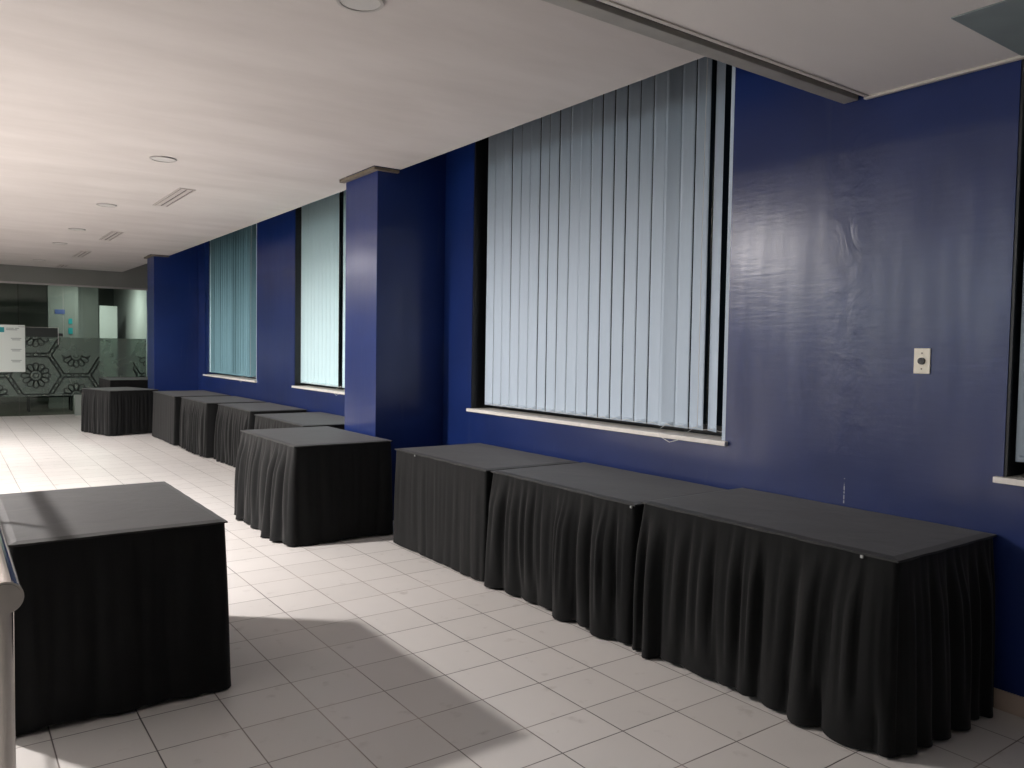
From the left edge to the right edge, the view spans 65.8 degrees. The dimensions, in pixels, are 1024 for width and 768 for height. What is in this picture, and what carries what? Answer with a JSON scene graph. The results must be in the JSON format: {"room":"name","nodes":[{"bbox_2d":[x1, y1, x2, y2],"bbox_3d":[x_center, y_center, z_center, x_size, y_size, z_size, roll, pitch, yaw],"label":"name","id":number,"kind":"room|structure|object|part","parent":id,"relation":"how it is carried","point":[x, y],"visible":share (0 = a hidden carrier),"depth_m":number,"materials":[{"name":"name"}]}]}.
{"room":"exhibition hall","nodes":[
{"label":"exhibition hall","id":0,"kind":"room"},
{"bbox_2d":[0,283,113,402],"bbox_3d":[-13.894,-1.427,18.379,8.950,3.800,0.150,-1,3,-36],"label":"wall","id":1,"kind":"structure","parent":0,"point":[26,304],"depth_m":19.65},
{"bbox_2d":[47,285,78,407],"bbox_3d":[-10.241,-1.353,18.055,0.600,3.800,0.150,-1,3,-36],"label":"wall","id":2,"kind":"structure","parent":0,"point":[65,298],"depth_m":18.00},
{"bbox_2d":[55,309,64,313],"bbox_3d":[-10.244,-1.639,17.934,0.200,0.100,0.012,-1,3,-36],"label":"wall sign","id":3,"kind":"object","parent":2,"relation":"attached to","point":[57,311],"visible":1,"depth_m":17.93,"materials":[{"name":"blue plastic"}]},
{"bbox_2d":[68,328,72,333],"bbox_3d":[-10.081,-1.212,18.075,0.090,0.140,0.012,-1,3,-36],"label":"notice","id":4,"kind":"object","parent":2,"relation":"attached to","point":[70,330],"visible":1,"depth_m":18.07,"materials":[{"name":"teal paper"}]},
{"bbox_2d":[0,264,146,288],"bbox_3d":[-11.460,-2.574,14.716,8.650,1.110,0.170,-1,3,-36],"label":"wall","id":5,"kind":"structure","parent":0,"point":[136,277],"depth_m":16.38,"materials":[{"name":"grey paint"}]},
{"bbox_2d":[26,327,57,336],"bbox_3d":[-9.565,-1.050,16.107,0.555,0.185,0.012,-1,3,-36],"label":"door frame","id":6,"kind":"structure","parent":5,"relation":"attached to","point":[30,332],"depth_m":16.10,"materials":[{"name":"black metal"}]},
{"bbox_2d":[0,281,146,290],"bbox_3d":[-11.440,-2.000,14.700,8.650,0.035,0.090,-1,3,-36],"label":"trim","id":7,"kind":"structure","parent":5,"relation":"attached to","point":[0,281],"depth_m":16.37,"materials":[{"name":"grey metal"}]},
{"bbox_2d":[78,287,98,389],"bbox_3d":[-10.130,-1.386,18.842,0.500,3.800,0.100,-1,3,-36],"label":"wall","id":8,"kind":"structure","parent":0,"point":[88,327],"depth_m":18.84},
{"bbox_2d":[147,245,197,390],"bbox_3d":[-5.944,-1.061,13.869,0.719,3.720,0.520,-1,3,-36],"label":"pillar","id":9,"kind":"structure","parent":0,"point":[172,281],"depth_m":13.66,"materials":[{"name":"blue paint"}]},
{"bbox_2d":[144,254,168,258],"bbox_3d":[-6.138,-2.188,13.661,0.288,0.023,0.590,-1,3,-36],"label":"trim","id":10,"kind":"structure","parent":9,"relation":"attached to","point":[151,255],"depth_m":13.45,"materials":[{"name":"paint"}]},
{"bbox_2d":[0,0,704,271],"bbox_3d":[-6.805,-2.029,7.847,8.170,0.140,16.150,-1,3,-36],"label":"ceiling","id":11,"kind":"structure","parent":0,"point":[262,108],"depth_m":4.77,"materials":[{"name":"white paint"}]},
{"bbox_2d":[53,242,67,244],"bbox_3d":[-6.880,-2.138,12.050,0.204,0.010,0.204,-1,3,-36],"label":"recessed light","id":12,"kind":"object","parent":11,"relation":"in","point":[59,243],"visible":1,"depth_m":12.04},
{"bbox_2d":[57,264,68,267],"bbox_3d":[-8.890,-2.327,15.643,0.150,0.010,0.650,-1,3,-36],"label":"ceiling vent","id":13,"kind":"object","parent":11,"relation":"in","point":[60,265],"visible":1,"depth_m":15.66,"materials":[{"name":"white metal"}]},
{"bbox_2d":[68,228,85,230],"bbox_3d":[-5.782,-2.054,10.526,0.204,0.010,0.204,-1,3,-36],"label":"recessed light","id":14,"kind":"object","parent":11,"relation":"in","point":[74,229],"visible":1,"depth_m":10.52,"materials":[{"name":"white plastic"}]},
{"bbox_2d":[73,251,90,256],"bbox_3d":[-7.313,-2.206,13.455,0.150,0.010,1.050,-1,3,-36],"label":"ceiling vent","id":15,"kind":"object","parent":11,"relation":"in","point":[81,253],"visible":1,"depth_m":13.35,"materials":[{"name":"white metal"}]},
{"bbox_2d":[96,203,116,206],"bbox_3d":[-4.421,-1.949,8.637,0.204,0.010,0.204,-1,3,-36],"label":"recessed light","id":16,"kind":"object","parent":11,"relation":"in","point":[97,204],"visible":1,"depth_m":8.63,"materials":[{"name":"white plastic"}]},
{"bbox_2d":[99,231,123,240],"bbox_3d":[-5.640,-2.078,11.133,0.150,0.010,1.080,-1,3,-36],"label":"ceiling vent","id":17,"kind":"object","parent":11,"relation":"in","point":[112,235],"visible":1,"depth_m":11.11,"materials":[{"name":"white metal"}]},
{"bbox_3d":[-5.663,-2.077,11.116,0.042,0.005,1.056,-1,3,-36],"label":"blade","id":18,"kind":"part","parent":17,"relation":"part of","materials":[{"name":"white metal"}]},
{"bbox_3d":[-5.616,-2.077,11.150,0.042,0.005,1.056,-1,3,-36],"label":"blade","id":19,"kind":"part","parent":17,"relation":"part of","materials":[{"name":"white metal"}]},
{"bbox_2d":[149,156,176,162],"bbox_3d":[-2.839,-1.828,6.441,0.204,0.010,0.204,-1,3,-36],"label":"recessed light","id":20,"kind":"object","parent":11,"relation":"in","point":[164,159],"visible":1,"depth_m":6.44,"materials":[{"name":"white plastic"}]},
{"bbox_2d":[153,188,195,206],"bbox_3d":[-3.482,-1.912,8.138,0.150,0.010,1.170,-1,3,-36],"label":"ceiling vent","id":21,"kind":"object","parent":11,"relation":"in","point":[180,193],"visible":1,"depth_m":8.09,"materials":[{"name":"white metal"}]},
{"bbox_3d":[-3.506,-1.911,8.121,0.042,0.005,1.146,-1,3,-36],"label":"blade","id":22,"kind":"part","parent":21,"relation":"part of","materials":[{"name":"white metal"}]},
{"bbox_3d":[-3.459,-1.912,8.155,0.042,0.005,1.146,-1,3,-36],"label":"blade","id":23,"kind":"part","parent":21,"relation":"part of","materials":[{"name":"white metal"}]},
{"bbox_2d":[336,0,383,12],"bbox_3d":[-0.660,-1.662,3.442,0.204,0.010,0.204,-1,3,-36],"label":"recessed light","id":24,"kind":"object","parent":11,"relation":"in","point":[361,6],"visible":1,"depth_m":3.48,"materials":[{"name":"white plastic"}]},
{"bbox_2d":[542,0,857,103],"bbox_3d":[-1.840,-1.360,1.371,8.648,0.052,0.077,-1,3,-36],"label":"ceiling track","id":25,"kind":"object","parent":11,"relation":"attached to","point":[591,8],"depth_m":3.22,"materials":[{"name":"grey metal"}]},
{"bbox_2d":[344,153,445,519],"bbox_3d":[-1.063,-0.689,7.142,0.664,3.720,0.640,-1,3,-36],"label":"pillar","id":26,"kind":"structure","parent":0,"point":[394,283],"depth_m":6.89,"materials":[{"name":"blue paint"}]},
{"bbox_2d":[340,166,398,182],"bbox_3d":[-1.257,-1.815,6.933,0.233,0.023,0.710,-1,3,-36],"label":"trim","id":27,"kind":"structure","parent":26,"relation":"attached to","point":[372,169],"depth_m":6.72,"materials":[{"name":"paint"}]},
{"bbox_2d":[0,402,1023,767],"bbox_3d":[-6.504,1.089,8.205,9.400,0.100,27.200,-1,3,-36],"label":"floor","id":28,"kind":"structure","parent":0,"point":[373,651],"depth_m":3.51,"materials":[{"name":"tile"}]},
{"bbox_2d":[0,522,23,767],"bbox_3d":[-2.724,0.730,3.935,0.080,1.112,6.505,-1,3,-36],"label":"handrail","id":29,"kind":"object","parent":28,"relation":"on","point":[11,591],"visible":1,"depth_m":1.30,"materials":[{"name":"metal"}]},
{"bbox_3d":[-0.849,0.891,1.332,0.029,1.060,0.029,-1,3,-36],"label":"post","id":30,"kind":"part","parent":29,"relation":"part of","materials":[{"name":"metal"}]},
{"bbox_3d":[-2.721,0.201,3.919,0.051,0.051,6.488,-1,3,-36],"label":"rail","id":31,"kind":"part","parent":29,"relation":"part of","materials":[{"name":"metal"}]},
{"bbox_2d":[25,392,73,411],"bbox_3d":[-10.100,0.384,17.296,0.900,0.400,0.400,-1,3,-36],"label":"bench","id":32,"kind":"object","parent":28,"relation":"on","point":[55,394],"visible":0.72,"depth_m":17.18,"materials":[{"name":"black metal"}]},
{"bbox_3d":[-10.097,0.234,17.290,0.900,0.100,0.400,-1,3,-36],"label":"seat","id":33,"kind":"part","parent":32,"relation":"part of","materials":[{"name":"black metal"}]},
{"bbox_3d":[-9.688,0.436,17.410,0.040,0.300,0.040,-1,3,-36],"label":"leg","id":34,"kind":"part","parent":32,"relation":"part of","materials":[{"name":"black metal"}]},
{"bbox_2d":[74,395,81,415],"bbox_3d":[-8.926,0.432,16.351,0.220,0.425,0.192,-1,3,-36],"label":"waste bin","id":35,"kind":"object","parent":28,"relation":"on","point":[77,398],"visible":0.64,"depth_m":16.26,"materials":[{"name":"plastic"}]},
{"bbox_2d":[99,306,117,376],"bbox_3d":[-9.602,-0.676,18.842,0.380,2.360,0.080,-1,3,-36],"label":"door","id":36,"kind":"structure","parent":28,"relation":"on","point":[107,314],"depth_m":18.81,"materials":[{"name":"paint"}]},
{"bbox_2d":[0,481,230,736],"bbox_3d":[-1.915,0.935,3.677,0.884,0.742,1.248,-1,3,-36],"label":"table","id":37,"kind":"object","parent":28,"relation":"on","point":[124,608],"visible":0.91,"depth_m":3.22,"materials":[{"name":"black fabric"}]},
{"bbox_2d":[81,387,157,435],"bbox_3d":[-6.598,0.443,13.329,1.084,0.731,0.883,3,3,38],"label":"table","id":38,"kind":"object","parent":28,"relation":"on","point":[113,411],"visible":0.92,"depth_m":12.98,"materials":[{"name":"black fabric"}]},
{"bbox_2d":[99,377,147,388],"bbox_3d":[-7.632,0.284,15.862,1.024,0.797,1.351,-1,3,-36],"label":"table","id":39,"kind":"object","parent":28,"relation":"on","point":[138,382],"visible":0.22,"depth_m":15.34,"materials":[{"name":"black fabric"}]},
{"bbox_2d":[152,390,230,444],"bbox_3d":[-5.075,0.506,12.474,0.835,0.732,1.489,-1,3,-36],"label":"table","id":40,"kind":"object","parent":28,"relation":"on","point":[166,404],"visible":0.52,"depth_m":12.10,"materials":[{"name":"black fabric"}]},
{"bbox_2d":[179,396,264,457],"bbox_3d":[-4.119,0.577,11.184,0.851,0.732,1.428,-1,3,-36],"label":"table","id":41,"kind":"object","parent":28,"relation":"on","point":[198,415],"visible":0.51,"depth_m":10.77,"materials":[{"name":"black fabric"}]},
{"bbox_2d":[214,402,306,466],"bbox_3d":[-3.197,0.645,9.974,0.760,0.731,1.395,-1,3,-36],"label":"table","id":42,"kind":"object","parent":28,"relation":"on","point":[231,418],"visible":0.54,"depth_m":9.79,"materials":[{"name":"black fabric"}]},
{"bbox_2d":[254,412,344,429],"bbox_3d":[-2.161,0.727,8.473,0.864,0.731,1.512,-1,3,-36],"label":"table","id":43,"kind":"object","parent":28,"relation":"on","point":[305,419],"visible":0.14,"depth_m":8.38,"materials":[{"name":"black fabric"}]},
{"bbox_2d":[234,426,392,545],"bbox_3d":[-1.709,0.803,6.619,0.954,0.756,1.388,-1,3,-36],"label":"table","id":44,"kind":"object","parent":28,"relation":"on","point":[298,486],"visible":1,"depth_m":6.15,"materials":[{"name":"black fabric"}]},
{"bbox_2d":[393,443,579,581],"bbox_3d":[-0.233,0.876,5.781,0.803,0.731,1.281,-1,3,-36],"label":"table","id":45,"kind":"object","parent":28,"relation":"on","point":[442,494],"visible":0.66,"depth_m":5.49,"materials":[{"name":"black fabric"}]},
{"bbox_2d":[484,462,727,643],"bbox_3d":[0.522,0.934,4.728,0.858,0.732,1.296,-1,3,-36],"label":"table","id":46,"kind":"object","parent":28,"relation":"on","point":[562,538],"visible":0.66,"depth_m":4.40,"materials":[{"name":"black fabric"}]},
{"bbox_2d":[632,488,996,757],"bbox_3d":[1.334,0.986,3.648,0.886,0.748,1.399,-1,3,-36],"label":"table","id":47,"kind":"object","parent":28,"relation":"on","point":[875,630],"visible":1,"depth_m":3.25,"materials":[{"name":"black fabric"}]},
{"bbox_3d":[-11.535,-0.663,14.731,1.692,2.643,0.012,-1,3,-36],"label":"glass panel","id":48,"kind":"object","parent":28,"relation":"on","visible":0},
{"bbox_2d":[0,337,145,396],"bbox_3d":[-10.066,-0.349,15.796,5.120,1.205,0.004,-1,3,-36],"label":"film","id":49,"kind":"object","parent":48,"relation":"attached to","point":[76,368],"visible":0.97,"depth_m":16.41,"materials":[{"name":"grey plastic"}]},
{"bbox_3d":[-10.378,-0.680,15.564,1.142,2.643,0.012,-1,3,-36],"label":"glass panel","id":50,"kind":"object","parent":28,"relation":"on","visible":0},
{"bbox_2d":[0,325,24,371],"bbox_3d":[-10.087,-0.710,15.750,0.682,0.940,0.010,-1,3,-36],"label":"poster","id":51,"kind":"object","parent":50,"relation":"attached to","point":[12,337],"visible":1,"depth_m":15.82,"materials":[{"name":"paper"}]},
{"bbox_2d":[114,60,1023,696],"bbox_3d":[-2.741,-0.894,10.313,0.320,3.800,26.000,-1,3,-36],"label":"wall","id":52,"kind":"structure","parent":0,"point":[865,234],"depth_m":3.94,"materials":[{"name":"blue paint"}]},
{"bbox_2d":[203,223,256,382],"bbox_3d":[-4.341,-1.308,12.462,0.298,2.452,2.790,-1,3,-36],"label":"window frame","id":53,"kind":"structure","parent":52,"relation":"in","point":[219,375],"depth_m":11.71,"materials":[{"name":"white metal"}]},
{"bbox_3d":[-4.390,-0.096,12.495,0.228,0.026,2.790,-1,3,-36],"label":"sill","id":54,"kind":"part","parent":53,"relation":"part of","materials":[{"name":"beige stone"}]},
{"bbox_2d":[209,224,255,380],"bbox_3d":[-4.476,-1.297,12.495,0.216,2.452,2.740,-1,3,-36],"label":"vertical blind","id":55,"kind":"object","parent":53,"relation":"attached to","point":[232,255],"visible":0.87,"depth_m":12.30,"materials":[{"name":"teal fabric"}]},
{"bbox_2d":[291,191,344,394],"bbox_3d":[-1.880,-1.119,9.046,0.298,2.452,2.740,-1,3,-36],"label":"window","id":56,"kind":"structure","parent":52,"relation":"in","point":[298,211],"depth_m":10.02,"materials":[{"name":"glass"}]},
{"bbox_3d":[-1.928,0.093,9.078,0.228,0.026,2.740,-1,3,-36],"label":"sill","id":57,"kind":"part","parent":56,"relation":"part of","materials":[{"name":"beige stone"}]},
{"bbox_2d":[301,190,345,394],"bbox_3d":[-2.021,-1.107,9.056,0.179,2.452,2.521,-1,3,-36],"label":"vertical blind","id":58,"kind":"object","parent":56,"relation":"attached to","point":[320,218],"visible":0.46,"depth_m":9.57,"materials":[{"name":"fabric"}]},
{"bbox_3d":[-1.777,-1.136,9.113,0.008,2.320,2.590,-1,3,-36],"label":"pane","id":59,"kind":"part","parent":56,"relation":"part of","materials":[{"name":"white glass"}]},
{"bbox_2d":[466,59,735,445],"bbox_3d":[0.552,-0.933,5.670,0.298,2.452,2.750,-1,3,-36],"label":"window","id":60,"kind":"structure","parent":52,"relation":"in","point":[478,405],"depth_m":5.39,"materials":[{"name":"black metal"}]},
{"bbox_3d":[0.504,0.280,5.702,0.228,0.026,2.750,-1,3,-36],"label":"sill","id":61,"kind":"part","parent":60,"relation":"part of","materials":[{"name":"beige stone"}]},
{"bbox_2d":[485,57,725,441],"bbox_3d":[0.514,-0.913,5.560,0.205,2.452,2.665,-1,3,-36],"label":"vertical blind","id":62,"kind":"object","parent":60,"relation":"attached to","point":[673,119],"visible":0.91,"depth_m":5.42,"materials":[{"name":"fabric"}]},
{"bbox_3d":[0.536,0.223,5.639,0.003,0.015,2.526,-1,3,-36],"label":"chain","id":63,"kind":"part","parent":62,"relation":"part of","materials":[{"name":"white plastic"}]},
{"bbox_3d":[1.017,-0.854,4.788,0.119,2.417,0.253,-1,3,-36],"label":"pull cord","id":64,"kind":"part","parent":62,"relation":"part of","materials":[{"name":"plastic"}]},
{"bbox_2d":[594,0,868,96],"bbox_3d":[-1.793,-1.328,1.283,8.620,0.006,0.021,-1,3,-36],"label":"trim","id":65,"kind":"structure","parent":52,"relation":"attached to","point":[608,2],"depth_m":3.19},
{"bbox_2d":[913,348,930,373],"bbox_3d":[1.876,-0.105,3.625,0.018,0.116,0.074,-1,3,-36],"label":"dimmer switch","id":66,"kind":"object","parent":52,"relation":"attached to","point":[922,356],"visible":1,"depth_m":3.62,"materials":[{"name":"beige plastic"}]},
{"bbox_3d":[1.873,-0.105,3.623,0.011,0.033,0.033,-1,3,-36],"label":"knob","id":67,"kind":"part","parent":66,"relation":"part of","materials":[{"name":"black plastic"}]},
{"bbox_2d":[864,55,1023,99],"bbox_3d":[3.212,-1.268,1.729,0.024,0.022,5.165,-1,3,-36],"label":"trim","id":68,"kind":"structure","parent":52,"relation":"attached to","point":[1009,60],"depth_m":3.50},
{"bbox_2d":[993,59,1023,486],"bbox_3d":[2.985,-0.746,2.293,0.298,2.452,2.738,-1,3,-36],"label":"window","id":69,"kind":"structure","parent":52,"relation":"in","point":[1013,471],"depth_m":3.34,"materials":[{"name":"black metal"}]},
{"bbox_3d":[2.937,0.466,2.325,0.228,0.026,2.738,-1,3,-36],"label":"sill","id":70,"kind":"part","parent":69,"relation":"part of","materials":[{"name":"beige stone"}]},
{"bbox_2d":[1015,269,1023,461],"bbox_3d":[2.803,-0.750,2.317,0.179,2.422,2.401,-1,3,-36],"label":"vertical blind","id":71,"kind":"object","parent":69,"relation":"attached to","point":[1020,413],"visible":1,"depth_m":3.34,"materials":[{"name":"grey fabric"}]},
{"bbox_2d":[993,688,1023,717],"bbox_3d":[-1.636,1.061,8.534,0.012,0.085,21.650,-1,3,-36],"label":"baseboard","id":72,"kind":"structure","parent":52,"relation":"attached to","point":[1005,701],"depth_m":3.34,"materials":[{"name":"beige tile"}]},
{"bbox_2d":[610,0,1023,94],"bbox_3d":[-0.293,-1.263,-0.800,8.620,0.106,5.158,-1,3,-36],"label":"ceiling","id":73,"kind":"structure","parent":0,"point":[869,47],"depth_m":3.05,"materials":[{"name":"white paint"}]}
]}

